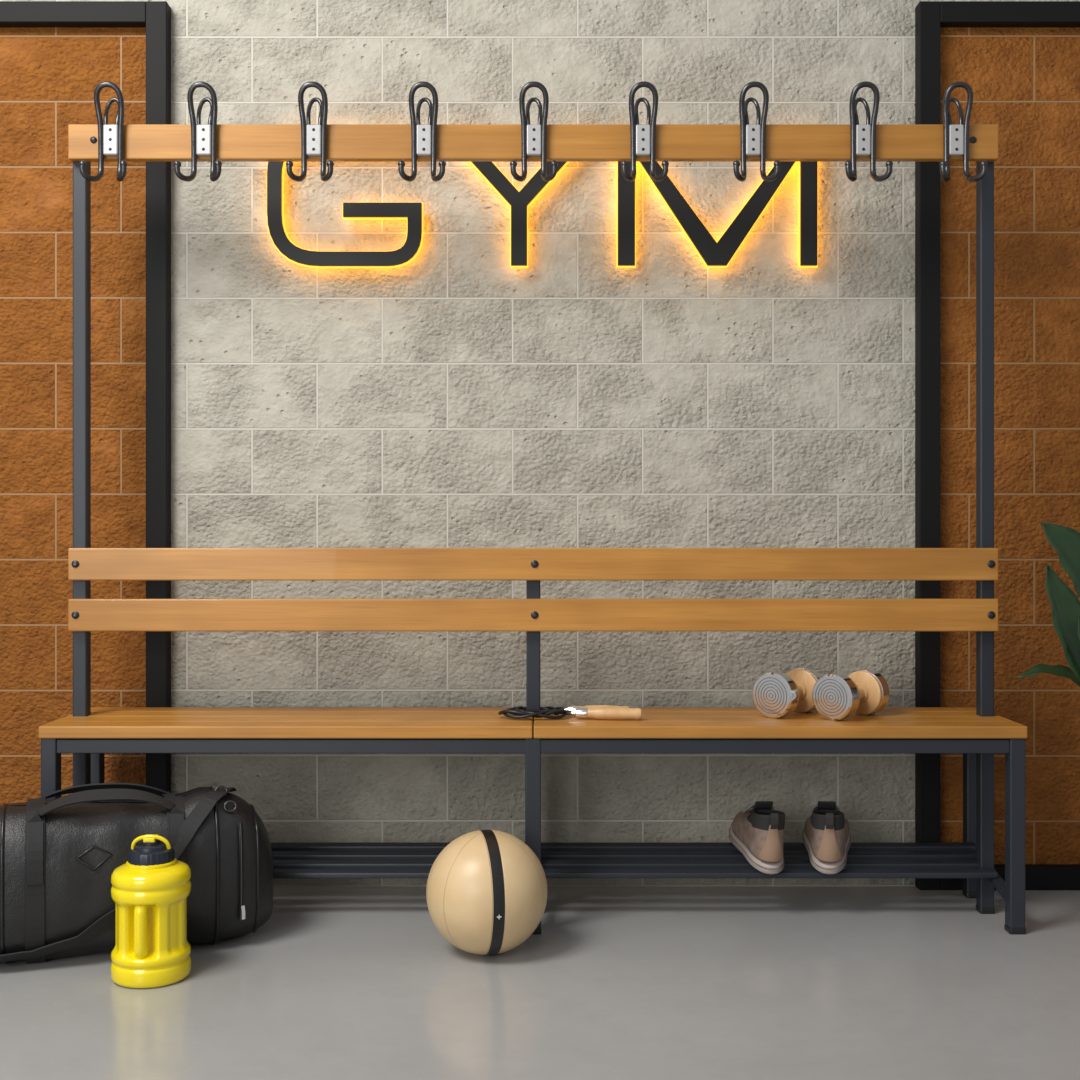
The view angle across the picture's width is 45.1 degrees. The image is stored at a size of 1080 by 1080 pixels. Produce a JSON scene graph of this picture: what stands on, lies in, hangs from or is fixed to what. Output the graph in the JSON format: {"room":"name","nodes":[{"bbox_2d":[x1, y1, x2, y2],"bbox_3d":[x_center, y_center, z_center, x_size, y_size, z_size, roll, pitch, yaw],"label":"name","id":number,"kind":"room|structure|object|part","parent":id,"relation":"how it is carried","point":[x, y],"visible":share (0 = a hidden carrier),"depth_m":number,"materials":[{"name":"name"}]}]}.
{"room":"changing room","nodes":[
{"label":"changing room","id":0,"kind":"room"},
{"bbox_2d":[0,0,1079,885],"bbox_3d":[0.000,-0.749,3.272,8.000,3.200,0.150,0,0,0],"label":"wall","id":1,"kind":"structure","parent":0,"point":[454,395],"depth_m":3.20,"materials":[{"name":"grey stone"}]},
{"bbox_2d":[0,1,145,804],"bbox_3d":[-1.429,-0.257,3.177,0.941,2.105,0.040,0,0,0],"label":"brick panel","id":2,"kind":"object","parent":1,"relation":"attached to","point":[54,55],"depth_m":3.19,"materials":[{"name":"orange brick"}]},
{"bbox_3d":[-1.429,-1.284,3.177,0.941,0.051,0.040,0,0,0],"label":"rail","id":3,"kind":"part","parent":2,"relation":"part of","materials":[{"name":"black metal"}]},
{"bbox_2d":[146,1,170,796],"bbox_3d":[-0.932,-0.229,3.177,0.051,2.160,0.040,0,0,0],"label":"stile","id":4,"kind":"object","parent":1,"relation":"attached to","point":[158,13],"visible":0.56,"depth_m":3.16,"materials":[{"name":"black metal"}]},
{"bbox_2d":[267,162,422,267],"bbox_3d":[-0.473,-0.788,3.175,0.376,0.254,0.049,0,0,0],"label":"sign","id":5,"kind":"object","parent":1,"relation":"attached to","point":[412,212],"depth_m":3.15,"materials":[{"name":"black metal"}]},
{"bbox_2d":[469,162,568,267],"bbox_3d":[-0.051,-0.788,3.175,0.240,0.254,0.049,0,0,0],"label":"sign","id":6,"kind":"object","parent":1,"relation":"attached to","point":[518,202],"depth_m":3.15,"materials":[{"name":"black metal"}]},
{"bbox_2d":[616,162,635,267],"bbox_3d":[0.208,-0.788,3.175,0.046,0.254,0.049,0,0,0],"label":"sign","id":7,"kind":"object","parent":1,"relation":"attached to","point":[625,190],"depth_m":3.15,"materials":[{"name":"black metal"}]},
{"bbox_2d":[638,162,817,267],"bbox_3d":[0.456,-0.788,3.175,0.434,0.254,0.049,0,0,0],"label":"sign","id":8,"kind":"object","parent":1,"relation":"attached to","point":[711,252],"depth_m":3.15,"materials":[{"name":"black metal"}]},
{"bbox_2d":[915,1,939,889],"bbox_3d":[0.948,-0.229,3.177,0.051,2.160,0.040,0,0,0],"label":"stile","id":9,"kind":"object","parent":1,"relation":"attached to","point":[927,13],"visible":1,"depth_m":3.16,"materials":[{"name":"black metal"}]},
{"bbox_2d":[940,1,1079,863],"bbox_3d":[1.444,-0.257,3.177,0.941,2.105,0.040,0,0,0],"label":"brick panel","id":10,"kind":"object","parent":1,"relation":"attached to","point":[1019,60],"depth_m":3.19,"materials":[{"name":"orange"}]},
{"bbox_3d":[1.444,-1.284,3.177,0.941,0.051,0.040,0,0,0],"label":"rail","id":11,"kind":"part","parent":10,"relation":"part of","materials":[{"name":"black metal"}]},
{"bbox_2d":[940,864,1079,889],"bbox_3d":[1.444,0.824,3.177,0.941,0.055,0.040,0,0,0],"label":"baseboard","id":12,"kind":"structure","parent":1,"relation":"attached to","point":[1037,876],"depth_m":3.16,"materials":[{"name":"black"}]},
{"bbox_2d":[0,886,1079,1079],"bbox_3d":[0.000,0.891,0.498,8.000,0.080,5.397,0,0,0],"label":"floor","id":13,"kind":"structure","parent":0,"point":[338,982],"depth_m":2.41,"materials":[{"name":"concrete"}]},
{"bbox_2d":[0,783,272,963],"bbox_3d":[-0.892,0.680,2.703,0.661,0.345,0.252,0,0,-20],"label":"duffel bag","id":14,"kind":"object","parent":13,"relation":"on","point":[59,857],"visible":0.96,"depth_m":2.62,"materials":[{"name":"black leather"}]},
{"bbox_3d":[-0.932,0.595,2.784,0.300,0.161,0.071,0,0,-20],"label":"carry handle","id":15,"kind":"part","parent":14,"relation":"part of","materials":[{"name":"black leather"}]},
{"bbox_3d":[-0.873,0.592,2.623,0.300,0.169,0.073,0,0,-20],"label":"carry handle","id":16,"kind":"part","parent":14,"relation":"part of","materials":[{"name":"black leather"}]},
{"bbox_3d":[-0.615,0.771,2.693,0.008,0.028,0.004,0,0,-42],"label":"zip pull","id":17,"kind":"part","parent":14,"relation":"part of","materials":[{"name":"silver metal"}]},
{"bbox_2d":[111,834,190,988],"bbox_3d":[-0.757,0.711,2.532,0.150,0.280,0.150,0,0,0],"label":"water jug","id":18,"kind":"object","parent":13,"relation":"on","point":[150,891],"visible":1,"depth_m":2.48,"materials":[{"name":"yellow plastic"}]},
{"bbox_3d":[-0.757,0.581,2.529,0.024,0.011,0.029,0,0,0],"label":"flip spout","id":19,"kind":"part","parent":18,"relation":"part of","materials":[{"name":"yellow plastic"}]},
{"bbox_2d":[426,830,546,954],"bbox_3d":[-0.110,0.726,2.684,0.250,0.250,0.250,0,0,-13],"label":"medicine ball","id":20,"kind":"object","parent":13,"relation":"on","point":[486,890],"visible":1,"depth_m":2.59,"materials":[{"name":"leather"}]},
{"bbox_2d":[39,81,1026,933],"bbox_3d":[-0.015,-0.085,2.961,2.132,1.872,0.321,0,0,0],"label":"bench","id":21,"kind":"object","parent":13,"relation":"on","point":[89,733],"visible":0.95,"depth_m":2.93,"materials":[{"name":"brown wood"}]},
{"bbox_3d":[-1.061,0.633,2.821,0.034,0.411,0.034,0,0,0],"label":"leg","id":22,"kind":"part","parent":21,"relation":"part of","materials":[{"name":"grey metal"}]},
{"bbox_3d":[-1.061,0.633,3.103,0.034,0.411,0.034,0,0,0],"label":"leg","id":23,"kind":"part","parent":21,"relation":"part of","materials":[{"name":"grey metal"}]},
{"bbox_3d":[-0.965,-0.899,2.925,0.033,0.068,0.016,0,0,0],"label":"hook plate","id":24,"kind":"part","parent":21,"relation":"part of","materials":[{"name":"silver metal"}]},
{"bbox_3d":[-0.755,-0.899,2.925,0.033,0.068,0.016,0,0,0],"label":"hook plate","id":25,"kind":"part","parent":21,"relation":"part of","materials":[{"name":"silver metal"}]},
{"bbox_3d":[-0.508,-0.899,2.925,0.033,0.068,0.016,0,0,0],"label":"hook plate","id":26,"kind":"part","parent":21,"relation":"part of","materials":[{"name":"silver metal"}]},
{"bbox_3d":[-0.261,-0.899,2.925,0.033,0.068,0.016,0,0,0],"label":"hook plate","id":27,"kind":"part","parent":21,"relation":"part of","materials":[{"name":"silver metal"}]},
{"bbox_3d":[-0.015,0.446,2.820,2.058,0.030,0.028,0,0,0],"label":"seat rail","id":28,"kind":"part","parent":21,"relation":"part of","materials":[{"name":"grey metal"}]},
{"bbox_3d":[-0.015,0.633,2.821,0.034,0.411,0.034,0,0,0],"label":"leg","id":29,"kind":"part","parent":21,"relation":"part of","materials":[{"name":"grey metal"}]},
{"bbox_3d":[-0.015,-0.899,2.945,2.101,0.079,0.023,0,0,0],"label":"coat rail","id":30,"kind":"part","parent":21,"relation":"part of","materials":[{"name":"brown wood"}]},
{"bbox_3d":[-0.013,-0.899,2.925,0.033,0.068,0.016,0,0,0],"label":"hook plate","id":31,"kind":"part","parent":21,"relation":"part of","materials":[{"name":"silver metal"}]},
{"bbox_2d":[498,705,641,719],"bbox_3d":[0.066,0.387,2.934,0.321,0.029,0.116,0,0,0],"label":"rope","id":32,"kind":"object","parent":21,"relation":"on","point":[604,712],"visible":0.98,"depth_m":2.89,"materials":[{"name":"brown wood"}]},
{"bbox_3d":[-0.009,0.389,2.937,0.170,0.020,0.108,0,0,0],"label":"cord","id":33,"kind":"part","parent":32,"relation":"part of","materials":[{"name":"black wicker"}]},
{"bbox_3d":[0.144,0.388,2.950,0.121,0.026,0.026,0,0,8],"label":"handle","id":34,"kind":"part","parent":32,"relation":"part of","materials":[{"name":"brown wood"}]},
{"bbox_3d":[0.164,0.387,2.896,0.127,0.029,0.029,0,0,7],"label":"handle","id":35,"kind":"part","parent":32,"relation":"part of","materials":[{"name":"brown wood"}]},
{"bbox_3d":[0.232,-0.899,2.925,0.033,0.068,0.016,0,0,0],"label":"hook plate","id":36,"kind":"part","parent":21,"relation":"part of","materials":[{"name":"silver metal"}]},
{"bbox_3d":[0.479,-0.899,2.925,0.033,0.068,0.016,0,0,0],"label":"hook plate","id":37,"kind":"part","parent":21,"relation":"part of","materials":[{"name":"silver metal"}]},
{"bbox_2d":[729,801,784,873],"bbox_3d":[0.508,0.674,3.027,0.113,0.149,0.298,0,0,-3],"label":"sneaker","id":38,"kind":"object","parent":21,"relation":"on","point":[757,833],"visible":1,"depth_m":2.92,"materials":[{"name":"beige leather"}]},
{"bbox_2d":[752,667,821,717],"bbox_3d":[0.573,0.349,2.983,0.103,0.103,0.166,0,0,41],"label":"dumbbell","id":39,"kind":"object","parent":21,"relation":"on","point":[774,694],"visible":0.93,"depth_m":2.93,"materials":[{"name":"silver metal"}]},
{"bbox_3d":[0.573,0.349,2.983,0.036,0.036,0.075,0,0,41],"label":"handle","id":40,"kind":"part","parent":39,"relation":"part of","materials":[{"name":"brown wood"}]},
{"bbox_2d":[802,801,850,873],"bbox_3d":[0.674,0.675,3.025,0.114,0.149,0.296,0,0,4],"label":"sneaker","id":41,"kind":"object","parent":21,"relation":"on","point":[826,836],"visible":1,"depth_m":2.91,"materials":[{"name":"beige"}]},
{"bbox_2d":[812,669,888,720],"bbox_3d":[0.704,0.349,2.942,0.103,0.103,0.166,0,0,45],"label":"dumbbell","id":42,"kind":"object","parent":21,"relation":"on","point":[836,696],"visible":1,"depth_m":2.90,"materials":[{"name":"silver metal"}]},
{"bbox_3d":[0.704,0.349,2.942,0.075,0.036,0.036,0,0,-45],"label":"handle","id":43,"kind":"part","parent":42,"relation":"part of","materials":[{"name":"brown wood"}]},
{"bbox_3d":[0.726,-0.899,2.925,0.033,0.068,0.016,0,0,0],"label":"hook plate","id":44,"kind":"part","parent":21,"relation":"part of","materials":[{"name":"silver metal"}]},
{"bbox_3d":[0.935,-0.899,2.925,0.033,0.068,0.016,0,0,0],"label":"hook plate","id":45,"kind":"part","parent":21,"relation":"part of","materials":[{"name":"silver metal"}]},
{"bbox_3d":[1.031,0.633,3.103,0.034,0.411,0.034,0,0,0],"label":"leg","id":46,"kind":"part","parent":21,"relation":"part of","materials":[{"name":"grey metal"}]},
{"bbox_2d":[989,870,1004,900],"bbox_3d":[1.032,0.765,2.961,0.022,0.069,0.262,0,0,0],"label":"brace","id":47,"kind":"object","parent":21,"relation":"attached to","point":[995,880],"depth_m":2.93,"materials":[{"name":"grey metal"}]},
{"bbox_3d":[1.031,0.633,2.821,0.034,0.411,0.034,0,0,0],"label":"leg","id":48,"kind":"part","parent":21,"relation":"part of","materials":[{"name":"grey metal"}]},
{"bbox_2d":[1016,523,1079,686],"bbox_3d":[1.413,0.276,2.793,0.595,1.151,0.455,0,0,-29],"label":"potted plant","id":49,"kind":"object","parent":13,"relation":"on","point":[1065,605],"visible":1,"depth_m":2.81,"materials":[{"name":"green plant"}]},
{"bbox_2d":[758,825,782,861],"bbox_3d":[0.519,0.676,2.901,0.057,0.084,0.020,0,11,-3],"label":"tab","id":50,"kind":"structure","parent":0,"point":[772,851],"depth_m":2.90,"materials":[{"name":"brown leather"}]},
{"bbox_2d":[816,825,841,861],"bbox_3d":[0.646,0.676,2.901,0.057,0.084,0.020,0,11,9],"label":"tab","id":51,"kind":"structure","parent":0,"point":[828,851],"depth_m":2.90,"materials":[{"name":"brown"}]}
]}

